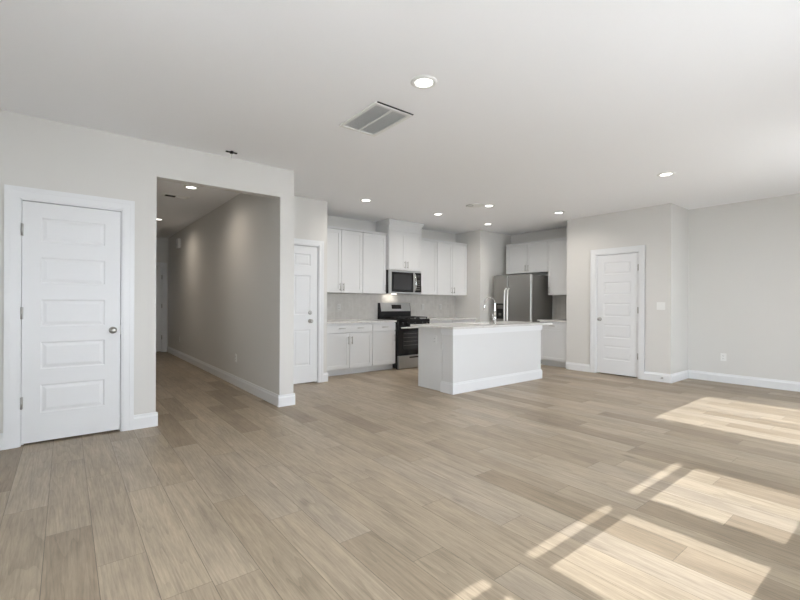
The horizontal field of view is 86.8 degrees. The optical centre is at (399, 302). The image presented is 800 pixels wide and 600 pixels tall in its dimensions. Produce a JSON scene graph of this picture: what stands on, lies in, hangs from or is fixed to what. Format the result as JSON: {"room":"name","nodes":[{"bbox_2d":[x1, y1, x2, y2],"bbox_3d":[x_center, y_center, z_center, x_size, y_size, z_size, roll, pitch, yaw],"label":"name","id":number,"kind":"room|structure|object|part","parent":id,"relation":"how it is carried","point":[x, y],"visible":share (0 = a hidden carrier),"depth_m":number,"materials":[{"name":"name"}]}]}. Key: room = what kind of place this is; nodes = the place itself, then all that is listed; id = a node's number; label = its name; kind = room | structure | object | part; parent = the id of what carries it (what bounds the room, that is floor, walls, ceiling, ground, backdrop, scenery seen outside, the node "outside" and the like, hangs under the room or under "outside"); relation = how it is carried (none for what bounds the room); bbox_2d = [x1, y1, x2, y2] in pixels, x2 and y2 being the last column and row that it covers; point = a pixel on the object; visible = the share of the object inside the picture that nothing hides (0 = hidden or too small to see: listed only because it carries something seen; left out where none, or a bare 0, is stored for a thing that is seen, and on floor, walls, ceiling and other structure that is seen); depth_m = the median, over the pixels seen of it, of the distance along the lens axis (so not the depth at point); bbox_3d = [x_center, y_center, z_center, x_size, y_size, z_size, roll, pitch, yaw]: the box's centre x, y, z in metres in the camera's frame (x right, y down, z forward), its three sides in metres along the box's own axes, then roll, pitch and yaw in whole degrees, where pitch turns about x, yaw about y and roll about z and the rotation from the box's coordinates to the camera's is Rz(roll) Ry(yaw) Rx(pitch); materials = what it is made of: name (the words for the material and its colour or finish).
{"room":"open-plan living room","nodes":[
{"label":"open-plan living room","id":0,"kind":"room"},
{"bbox_2d":[0,110,293,432],"bbox_3d":[-2.656,-0.184,3.925,3.500,2.740,0.120,0,0,-38],"label":"wall","id":1,"kind":"structure","parent":0,"point":[39,153],"depth_m":4.01,"materials":[{"name":"beige paint"}]},
{"bbox_2d":[3,184,134,449],"bbox_3d":[-2.869,0.115,3.719,0.896,2.140,0.181,0,0,-38],"label":"door","id":2,"kind":"structure","parent":1,"relation":"in","point":[68,353],"depth_m":3.67,"materials":[{"name":"white paint"}]},
{"bbox_3d":[-2.613,0.248,3.852,0.063,0.063,0.071,0,0,-38],"label":"knob","id":3,"kind":"part","parent":2,"relation":"part of","materials":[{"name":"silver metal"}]},
{"bbox_2d":[0,412,157,449],"bbox_3d":[-3.158,1.117,3.522,1.982,0.133,0.137,0,0,-38],"label":"baseboard","id":4,"kind":"structure","parent":1,"relation":"attached to","point":[146,420],"depth_m":4.01,"materials":[{"name":"white paint"}]},
{"bbox_2d":[156,237,167,345],"bbox_3d":[-6.149,-0.200,9.957,1.700,2.740,0.350,0,0,-38],"label":"wall","id":5,"kind":"structure","parent":0,"point":[161,242],"depth_m":10.12,"materials":[{"name":"beige paint"}]},
{"bbox_2d":[156,262,166,351],"bbox_3d":[-6.025,0.100,9.871,1.024,2.140,0.181,0,0,-38],"label":"door","id":6,"kind":"structure","parent":5,"relation":"in","point":[161,289],"depth_m":10.10,"materials":[{"name":"white paint"}]},
{"bbox_2d":[168,193,275,392],"bbox_3d":[-3.453,-0.188,7.618,0.170,2.740,6.663,0,0,-38],"label":"wall","id":7,"kind":"structure","parent":0,"point":[222,273],"depth_m":6.39,"materials":[{"name":"beige paint"}]},
{"bbox_2d":[176,239,179,248],"bbox_3d":[-4.797,-1.284,9.142,0.056,0.200,0.180,0,0,-38],"label":"door chime","id":8,"kind":"object","parent":7,"relation":"attached to","point":[177,240],"visible":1,"depth_m":9.08,"materials":[{"name":"white plastic"}]},
{"bbox_2d":[167,346,294,406],"bbox_3d":[-3.417,1.116,7.565,0.204,0.133,6.800,0,0,-38],"label":"baseboard","id":9,"kind":"structure","parent":7,"relation":"attached to","point":[275,399],"depth_m":5.83,"materials":[{"name":"white paint"}]},
{"bbox_2d":[294,196,326,372],"bbox_3d":[-1.804,-0.180,6.451,1.070,2.740,0.880,0,0,-38],"label":"wall","id":10,"kind":"structure","parent":0,"point":[310,215],"depth_m":6.31,"materials":[{"name":"beige paint"}]},
{"bbox_2d":[293,238,323,383],"bbox_3d":[-1.591,0.129,6.097,1.046,2.125,0.181,0,0,-38],"label":"door","id":11,"kind":"structure","parent":10,"relation":"in","point":[308,254],"depth_m":6.27,"materials":[{"name":"white paint"}]},
{"bbox_2d":[323,373,327,381],"bbox_3d":[0.326,1.133,7.728,4.015,0.133,0.267,0,0,-38],"label":"baseboard","id":12,"kind":"structure","parent":10,"relation":"attached to","point":[325,375],"depth_m":6.41,"materials":[{"name":"white paint"}]},
{"bbox_2d":[327,215,455,294],"bbox_3d":[-0.251,-0.173,8.316,3.920,2.740,0.120,0,0,-38],"label":"wall","id":13,"kind":"structure","parent":0,"point":[336,221],"depth_m":7.92,"materials":[{"name":"beige paint"}]},
{"bbox_2d":[327,225,362,292],"bbox_3d":[-1.093,-0.733,7.326,0.866,1.113,0.386,0,0,-38],"label":"upper cabinet","id":14,"kind":"object","parent":13,"relation":"attached to","point":[344,245],"visible":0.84,"depth_m":7.24,"materials":[{"name":"white paint"}]},
{"bbox_3d":[-1.171,-0.714,7.076,0.426,1.066,0.019,0,0,-38],"label":"door","id":15,"kind":"part","parent":14,"relation":"part of","materials":[{"name":"white paint"}]},
{"bbox_3d":[-1.098,-1.272,7.335,0.866,0.035,0.362,0,0,-38],"label":"trim","id":16,"kind":"part","parent":14,"relation":"part of","materials":[{"name":"white paint"}]},
{"bbox_3d":[-0.832,-0.713,7.344,0.426,1.066,0.019,0,0,-38],"label":"door","id":17,"kind":"part","parent":14,"relation":"part of","materials":[{"name":"white paint"}]},
{"bbox_2d":[356,230,386,293],"bbox_3d":[-0.551,-0.731,7.755,0.512,1.113,0.386,0,0,-38],"label":"upper cabinet","id":18,"kind":"object","parent":13,"relation":"attached to","point":[374,243],"visible":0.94,"depth_m":7.64,"materials":[{"name":"white paint"}]},
{"bbox_3d":[-0.460,-0.711,7.639,0.505,1.066,0.019,0,0,-38],"label":"door","id":19,"kind":"part","parent":18,"relation":"part of","materials":[{"name":"white paint"}]},
{"bbox_3d":[-0.556,-1.270,7.764,0.512,0.035,0.362,0,0,-38],"label":"trim","id":20,"kind":"part","parent":18,"relation":"part of","materials":[{"name":"white paint"}]},
{"bbox_2d":[327,293,455,319],"bbox_3d":[-0.211,0.069,8.265,3.680,0.483,0.011,0,0,-38],"label":"backsplash","id":21,"kind":"structure","parent":13,"relation":"attached to","point":[354,306],"depth_m":8.07,"materials":[{"name":"beige tile"}]},
{"bbox_2d":[376,219,423,271],"bbox_3d":[-0.007,-1.078,8.133,0.848,0.922,0.466,0,0,-38],"label":"upper cabinet","id":22,"kind":"object","parent":13,"relation":"attached to","point":[403,238],"visible":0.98,"depth_m":7.93,"materials":[{"name":"white paint"}]},
{"bbox_3d":[-0.051,-0.975,7.859,0.390,0.708,0.019,0,0,-38],"label":"door","id":23,"kind":"part","parent":22,"relation":"part of","materials":[{"name":"white paint"}]},
{"bbox_3d":[0.007,-1.437,8.117,0.848,0.204,0.406,0,0,-38],"label":"crown moulding","id":24,"kind":"part","parent":22,"relation":"part of","materials":[{"name":"white paint"}]},
{"bbox_2d":[385,270,420,293],"bbox_3d":[0.000,-0.391,8.108,0.774,0.441,0.476,0,0,-38],"label":"microwave","id":25,"kind":"object","parent":22,"relation":"attached to","point":[397,281],"visible":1,"depth_m":7.94,"materials":[{"name":"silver metal"}]},
{"bbox_3d":[0.339,-0.390,8.175,0.159,0.370,0.031,0,0,-38],"label":"control panel","id":26,"kind":"part","parent":25,"relation":"part of","materials":[{"name":"black glass"}]},
{"bbox_3d":[0.258,-0.973,8.103,0.390,0.708,0.019,0,0,-38],"label":"door","id":27,"kind":"part","parent":22,"relation":"part of","materials":[{"name":"white paint"}]},
{"bbox_2d":[407,238,437,294],"bbox_3d":[0.466,-0.726,8.558,0.490,1.113,0.386,0,0,-38],"label":"upper cabinet","id":28,"kind":"object","parent":13,"relation":"attached to","point":[428,271],"visible":0.63,"depth_m":8.45,"materials":[{"name":"white paint"}]},
{"bbox_3d":[0.557,-0.706,8.442,0.483,1.066,0.019,0,0,-38],"label":"door","id":29,"kind":"part","parent":28,"relation":"part of","materials":[{"name":"white paint"}]},
{"bbox_3d":[0.461,-1.265,8.568,0.490,0.035,0.362,0,0,-38],"label":"trim","id":30,"kind":"part","parent":28,"relation":"part of","materials":[{"name":"white paint"}]},
{"bbox_2d":[437,240,467,295],"bbox_3d":[1.004,-0.723,8.984,0.880,1.113,0.386,0,0,-38],"label":"upper cabinet","id":31,"kind":"object","parent":13,"relation":"attached to","point":[451,256],"visible":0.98,"depth_m":8.84,"materials":[{"name":"white paint"}]},
{"bbox_3d":[0.923,-0.704,8.732,0.433,1.066,0.019,0,0,-38],"label":"door","id":32,"kind":"part","parent":31,"relation":"part of","materials":[{"name":"white paint"}]},
{"bbox_3d":[1.000,-1.262,8.994,0.880,0.035,0.362,0,0,-38],"label":"trim","id":33,"kind":"part","parent":31,"relation":"part of","materials":[{"name":"white paint"}]},
{"bbox_3d":[1.269,-0.703,9.005,0.433,1.066,0.019,0,0,-38],"label":"door","id":34,"kind":"part","parent":31,"relation":"part of","materials":[{"name":"white paint"}]},
{"bbox_2d":[0,351,799,599],"bbox_3d":[-0.842,1.234,6.541,9.600,0.080,12.300,0,0,-38],"label":"floor","id":35,"kind":"structure","parent":0,"point":[564,484],"depth_m":2.61,"materials":[{"name":"brown wood"}]},
{"bbox_2d":[327,323,372,375],"bbox_3d":[-1.008,0.766,7.237,0.920,0.855,0.630,0,0,-38],"label":"base cabinet","id":36,"kind":"object","parent":35,"relation":"on","point":[349,346],"visible":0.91,"depth_m":7.03,"materials":[{"name":"white paint"}]},
{"bbox_3d":[-1.021,0.788,6.882,0.453,0.582,0.019,0,0,-38],"label":"door","id":37,"kind":"part","parent":36,"relation":"part of","materials":[{"name":"white paint"}]},
{"bbox_3d":[-0.839,0.419,7.025,0.913,0.135,0.019,0,0,-38],"label":"drawer","id":38,"kind":"part","parent":36,"relation":"part of","materials":[{"name":"white paint"}]},
{"bbox_3d":[-0.660,0.789,7.167,0.453,0.582,0.019,0,0,-38],"label":"door","id":39,"kind":"part","parent":36,"relation":"part of","materials":[{"name":"white paint"}]},
{"bbox_2d":[327,319,396,323],"bbox_3d":[-0.855,0.323,7.361,1.546,0.031,0.607,0,0,-38],"label":"countertop","id":40,"kind":"structure","parent":36,"relation":"on","point":[366,320],"depth_m":7.29,"materials":[{"name":"stone"}]},
{"bbox_2d":[370,322,395,370],"bbox_3d":[-0.449,0.769,7.678,0.500,0.855,0.630,0,0,-38],"label":"base cabinet","id":41,"kind":"object","parent":35,"relation":"on","point":[383,334],"visible":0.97,"depth_m":7.46,"materials":[{"name":"white paint"}]},
{"bbox_3d":[-0.282,0.791,7.466,0.493,0.582,0.019,0,0,-38],"label":"door","id":42,"kind":"part","parent":41,"relation":"part of","materials":[{"name":"white paint"}]},
{"bbox_3d":[-0.280,0.422,7.466,0.493,0.135,0.019,0,0,-38],"label":"drawer","id":43,"kind":"part","parent":41,"relation":"part of","materials":[{"name":"white paint"}]},
{"bbox_2d":[377,303,429,368],"bbox_3d":[0.085,0.596,8.025,0.750,1.206,0.718,0,0,-38],"label":"range","id":44,"kind":"object","parent":35,"relation":"on","point":[406,336],"visible":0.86,"depth_m":7.76,"materials":[{"name":"black metal"}]},
{"bbox_2d":[377,316,429,321],"bbox_3d":[0.067,0.299,8.049,0.750,0.080,0.657,0,0,-38],"label":"cooktop","id":45,"kind":"object","parent":44,"relation":"in","point":[399,318],"depth_m":7.91,"materials":[{"name":"metal"}]},
{"bbox_3d":[0.256,0.675,7.807,0.734,0.540,0.042,0,0,-38],"label":"oven door","id":46,"kind":"part","parent":44,"relation":"part of","materials":[{"name":"black glass"}]},
{"bbox_3d":[0.254,1.070,7.807,0.734,0.230,0.042,0,0,-38],"label":"drawer","id":47,"kind":"part","parent":44,"relation":"part of","materials":[{"name":"silver metal"}]},
{"bbox_3d":[0.257,0.371,7.807,0.742,0.058,0.042,0,0,-38],"label":"control panel","id":48,"kind":"part","parent":44,"relation":"part of","materials":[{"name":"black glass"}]},
{"bbox_2d":[430,320,451,323],"bbox_3d":[0.614,0.774,8.519,0.685,0.855,0.630,0,0,-38],"label":"base cabinet","id":49,"kind":"object","parent":35,"relation":"on","point":[447,321],"visible":0.05,"depth_m":8.31,"materials":[{"name":"white paint"}]},
{"bbox_2d":[427,317,475,320],"bbox_3d":[0.882,0.331,8.734,1.376,0.031,0.607,0,0,-38],"label":"countertop","id":50,"kind":"structure","parent":49,"relation":"on","point":[447,318],"depth_m":8.62,"materials":[{"name":"stone"}]},
{"bbox_2d":[451,320,474,322],"bbox_3d":[1.153,0.776,8.945,0.685,0.855,0.630,0,0,-38],"label":"base cabinet","id":51,"kind":"object","parent":35,"relation":"on","point":[453,321],"visible":0.09,"depth_m":8.68,"materials":[{"name":"white paint"}]},
{"bbox_2d":[418,325,541,394],"bbox_3d":[1.250,0.776,6.477,2.036,0.857,0.784,0,0,-38],"label":"kitchen island","id":52,"kind":"object","parent":35,"relation":"on","point":[461,360],"visible":0.93,"depth_m":5.98,"materials":[{"name":"white paint"}]},
{"bbox_3d":[1.194,0.775,6.548,1.976,0.857,0.492,0,0,-38],"label":"panel","id":53,"kind":"part","parent":52,"relation":"part of","materials":[{"name":"white paint"}]},
{"bbox_2d":[433,336,436,343],"bbox_3d":[0.481,0.511,5.851,0.010,0.116,0.072,0,0,-38],"label":"outlet","id":54,"kind":"object","parent":52,"relation":"attached to","point":[434,337],"visible":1,"depth_m":5.84,"materials":[{"name":"white paint"}]},
{"bbox_2d":[410,321,552,329],"bbox_3d":[1.325,0.333,6.558,2.305,0.030,0.875,0,0,-38],"label":"island countertop","id":55,"kind":"structure","parent":52,"relation":"on","point":[464,325],"depth_m":6.21,"materials":[{"name":"stone"}]},
{"bbox_2d":[483,297,496,323],"bbox_3d":[1.373,0.110,6.522,0.100,0.415,0.244,0,0,-38],"label":"faucet","id":56,"kind":"object","parent":55,"relation":"on","point":[494,317],"visible":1,"depth_m":6.45,"materials":[{"name":"silver metal"}]},
{"bbox_3d":[1.385,0.050,6.535,0.026,0.295,0.221,0,0,-42],"label":"spout","id":57,"kind":"part","parent":56,"relation":"part of","materials":[{"name":"silver metal"}]},
{"bbox_3d":[1.418,1.133,6.262,2.036,0.145,0.236,0,0,-38],"label":"baseboard","id":58,"kind":"part","parent":52,"relation":"part of","materials":[{"name":"white paint"}]},
{"bbox_3d":[1.421,0.389,6.262,2.032,0.082,0.232,0,0,-38],"label":"moulding","id":59,"kind":"part","parent":52,"relation":"part of","materials":[{"name":"white paint"}]},
{"bbox_2d":[494,273,551,362],"bbox_3d":[2.524,0.315,8.791,0.815,1.790,0.914,0,0,-38],"label":"refrigerator","id":60,"kind":"object","parent":35,"relation":"on","point":[521,297],"visible":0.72,"depth_m":8.49,"materials":[{"name":"grey metal"}]},
{"bbox_3d":[2.116,0.273,8.825,0.068,1.690,0.354,0,0,-38],"label":"freezer door","id":61,"kind":"part","parent":60,"relation":"part of","materials":[{"name":"silver metal"}]},
{"bbox_3d":[2.155,0.203,8.671,0.087,1.034,0.034,0,0,-38],"label":"handle","id":62,"kind":"part","parent":60,"relation":"part of","materials":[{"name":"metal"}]},
{"bbox_3d":[2.199,0.204,8.616,0.087,1.034,0.034,0,0,-38],"label":"handle","id":63,"kind":"part","parent":60,"relation":"part of","materials":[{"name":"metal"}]},
{"bbox_3d":[2.401,0.275,8.464,0.068,1.690,0.554,0,0,-38],"label":"fridge door","id":64,"kind":"part","parent":60,"relation":"part of","materials":[{"name":"silver metal"}]},
{"bbox_2d":[540,321,566,367],"bbox_3d":[3.132,0.785,8.220,0.656,0.855,0.592,0,0,-38],"label":"base cabinet","id":65,"kind":"object","parent":35,"relation":"on","point":[553,337],"visible":0.58,"depth_m":8.03,"materials":[{"name":"white paint"}]},
{"bbox_2d":[537,319,566,321],"bbox_3d":[3.127,0.342,8.235,0.632,0.031,0.630,0,0,-38],"label":"countertop","id":66,"kind":"structure","parent":65,"relation":"on","point":[546,320],"depth_m":8.10,"materials":[{"name":"stone"}]},
{"bbox_3d":[2.910,0.806,8.045,0.019,0.582,0.585,0,0,-38],"label":"door","id":67,"kind":"part","parent":65,"relation":"part of","materials":[{"name":"white paint"}]},
{"bbox_3d":[2.912,0.436,8.045,0.019,0.135,0.585,0,0,-38],"label":"drawer","id":68,"kind":"part","parent":65,"relation":"part of","materials":[{"name":"white paint"}]},
{"bbox_2d":[0,0,799,237],"bbox_3d":[-0.829,-1.605,6.541,9.600,0.120,12.300,0,0,-38],"label":"ceiling","id":69,"kind":"structure","parent":0,"point":[535,109],"depth_m":3.09,"materials":[{"name":"white paint"}]},
{"bbox_2d":[161,193,188,198],"bbox_3d":[-3.273,-1.551,6.165,0.340,0.012,0.170,0,0,-38],"label":"ceiling vent","id":70,"kind":"object","parent":69,"relation":"in","point":[163,194],"visible":1,"depth_m":6.15,"materials":[{"name":"white plastic"}]},
{"bbox_2d":[183,185,198,188],"bbox_3d":[-2.799,-1.549,5.666,0.186,0.011,0.186,0,0,-38],"label":"recessed light","id":71,"kind":"object","parent":69,"relation":"in","point":[185,186],"visible":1,"depth_m":5.65,"materials":[{"name":"white plastic"}]},
{"bbox_2d":[360,198,371,201],"bbox_3d":[-0.509,-1.538,6.336,0.186,0.011,0.186,0,0,-38],"label":"recessed light","id":72,"kind":"object","parent":69,"relation":"in","point":[364,199],"visible":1,"depth_m":6.33,"materials":[{"name":"white plastic"}]},
{"bbox_2d":[339,101,413,136],"bbox_3d":[-0.209,-1.536,3.557,0.372,0.014,0.562,0,0,-38],"label":"ceiling vent","id":73,"kind":"object","parent":69,"relation":"in","point":[378,117],"visible":1,"depth_m":3.53,"materials":[{"name":"white plastic"}]},
{"bbox_2d":[411,75,436,88],"bbox_3d":[0.167,-1.535,2.947,0.186,0.011,0.186,0,0,-38],"label":"recessed light","id":74,"kind":"object","parent":69,"relation":"in","point":[421,81],"visible":1,"depth_m":2.93,"materials":[{"name":"white plastic"}]},
{"bbox_2d":[466,203,483,207],"bbox_3d":[1.188,-1.527,6.653,0.261,0.018,0.260,0,0,31],"label":"plate","id":75,"kind":"object","parent":69,"relation":"attached to","point":[476,204],"visible":1,"depth_m":6.63,"materials":[{"name":"white plastic"}]},
{"bbox_2d":[657,172,674,176],"bbox_3d":[3.147,-1.521,5.003,0.186,0.011,0.186,0,0,-38],"label":"recessed light","id":76,"kind":"object","parent":69,"relation":"in","point":[664,174],"visible":1,"depth_m":5.00,"materials":[{"name":"white plastic"}]},
{"bbox_2d":[456,230,510,321],"bbox_3d":[1.928,-0.163,9.503,1.210,2.740,0.720,0,0,-38],"label":"wall","id":77,"kind":"structure","parent":0,"point":[486,250],"depth_m":9.07,"materials":[{"name":"beige paint"}]},
{"bbox_2d":[511,227,566,318],"bbox_3d":[3.093,-0.157,8.908,0.120,2.740,1.740,0,0,-38],"label":"wall","id":78,"kind":"structure","parent":0,"point":[559,232],"depth_m":8.93,"materials":[{"name":"beige paint"}]},
{"bbox_2d":[506,239,548,274],"bbox_3d":[2.752,-0.950,8.944,0.356,0.643,1.025,0,0,-38],"label":"upper cabinet","id":79,"kind":"object","parent":78,"relation":"attached to","point":[526,257],"visible":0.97,"depth_m":8.83,"materials":[{"name":"white paint"}]},
{"bbox_3d":[2.517,-0.932,9.027,0.019,0.596,0.476,0,0,-38],"label":"door","id":80,"kind":"part","parent":79,"relation":"part of","materials":[{"name":"white paint"}]},
{"bbox_3d":[2.763,-1.254,8.951,0.332,0.035,1.025,0,0,-38],"label":"trim","id":81,"kind":"part","parent":79,"relation":"part of","materials":[{"name":"white paint"}]},
{"bbox_3d":[2.816,-0.930,8.649,0.019,0.596,0.476,0,0,-38],"label":"door","id":82,"kind":"part","parent":79,"relation":"part of","materials":[{"name":"white paint"}]},
{"bbox_2d":[548,237,566,294],"bbox_3d":[3.253,-0.713,8.309,0.356,1.113,0.590,0,0,-38],"label":"upper cabinet","id":83,"kind":"object","parent":78,"relation":"attached to","point":[557,247],"visible":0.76,"depth_m":8.30,"materials":[{"name":"white paint"}]},
{"bbox_3d":[3.265,-1.252,8.316,0.332,0.035,0.590,0,0,-38],"label":"trim","id":84,"kind":"part","parent":83,"relation":"part of","materials":[{"name":"white paint"}]},
{"bbox_2d":[554,295,566,318],"bbox_3d":[3.377,0.086,8.441,0.011,0.483,0.650,0,0,-38],"label":"backsplash","id":85,"kind":"structure","parent":78,"relation":"attached to","point":[560,301],"depth_m":8.58,"materials":[{"name":"beige tile"}]},
{"bbox_2d":[566,203,688,373],"bbox_3d":[3.926,-0.153,7.367,0.843,2.740,1.710,0,0,-38],"label":"wall","id":86,"kind":"structure","parent":0,"point":[663,229],"depth_m":6.73,"materials":[{"name":"beige paint"}]},
{"bbox_2d":[590,245,644,379],"bbox_3d":[3.645,0.145,7.090,0.181,2.140,0.886,0,0,-38],"label":"door","id":87,"kind":"structure","parent":86,"relation":"in","point":[617,275],"depth_m":7.06,"materials":[{"name":"white paint"}]},
{"bbox_2d":[657,302,664,309],"bbox_3d":[4.036,0.046,6.540,0.010,0.116,0.118,0,0,-38],"label":"light switch","id":88,"kind":"object","parent":86,"relation":"attached to","point":[660,305],"visible":1,"depth_m":6.54,"materials":[{"name":"white plastic"}]},
{"bbox_2d":[688,193,799,381],"bbox_3d":[5.605,-0.145,5.826,0.120,2.740,2.790,0,0,-38],"label":"wall","id":89,"kind":"structure","parent":0,"point":[744,257],"depth_m":6.30,"materials":[{"name":"beige paint"}]},
{"bbox_2d":[566,362,799,391],"bbox_3d":[4.732,1.154,6.231,0.740,0.133,4.500,0,0,-38],"label":"baseboard","id":90,"kind":"structure","parent":89,"relation":"attached to","point":[709,376],"depth_m":6.49,"materials":[{"name":"white paint"}]},
{"bbox_2d":[721,353,725,360],"bbox_3d":[4.979,0.834,6.509,0.010,0.116,0.072,0,0,-38],"label":"outlet","id":91,"kind":"object","parent":89,"relation":"attached to","point":[723,355],"visible":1,"depth_m":6.51,"materials":[{"name":"white plastic"}]}
]}

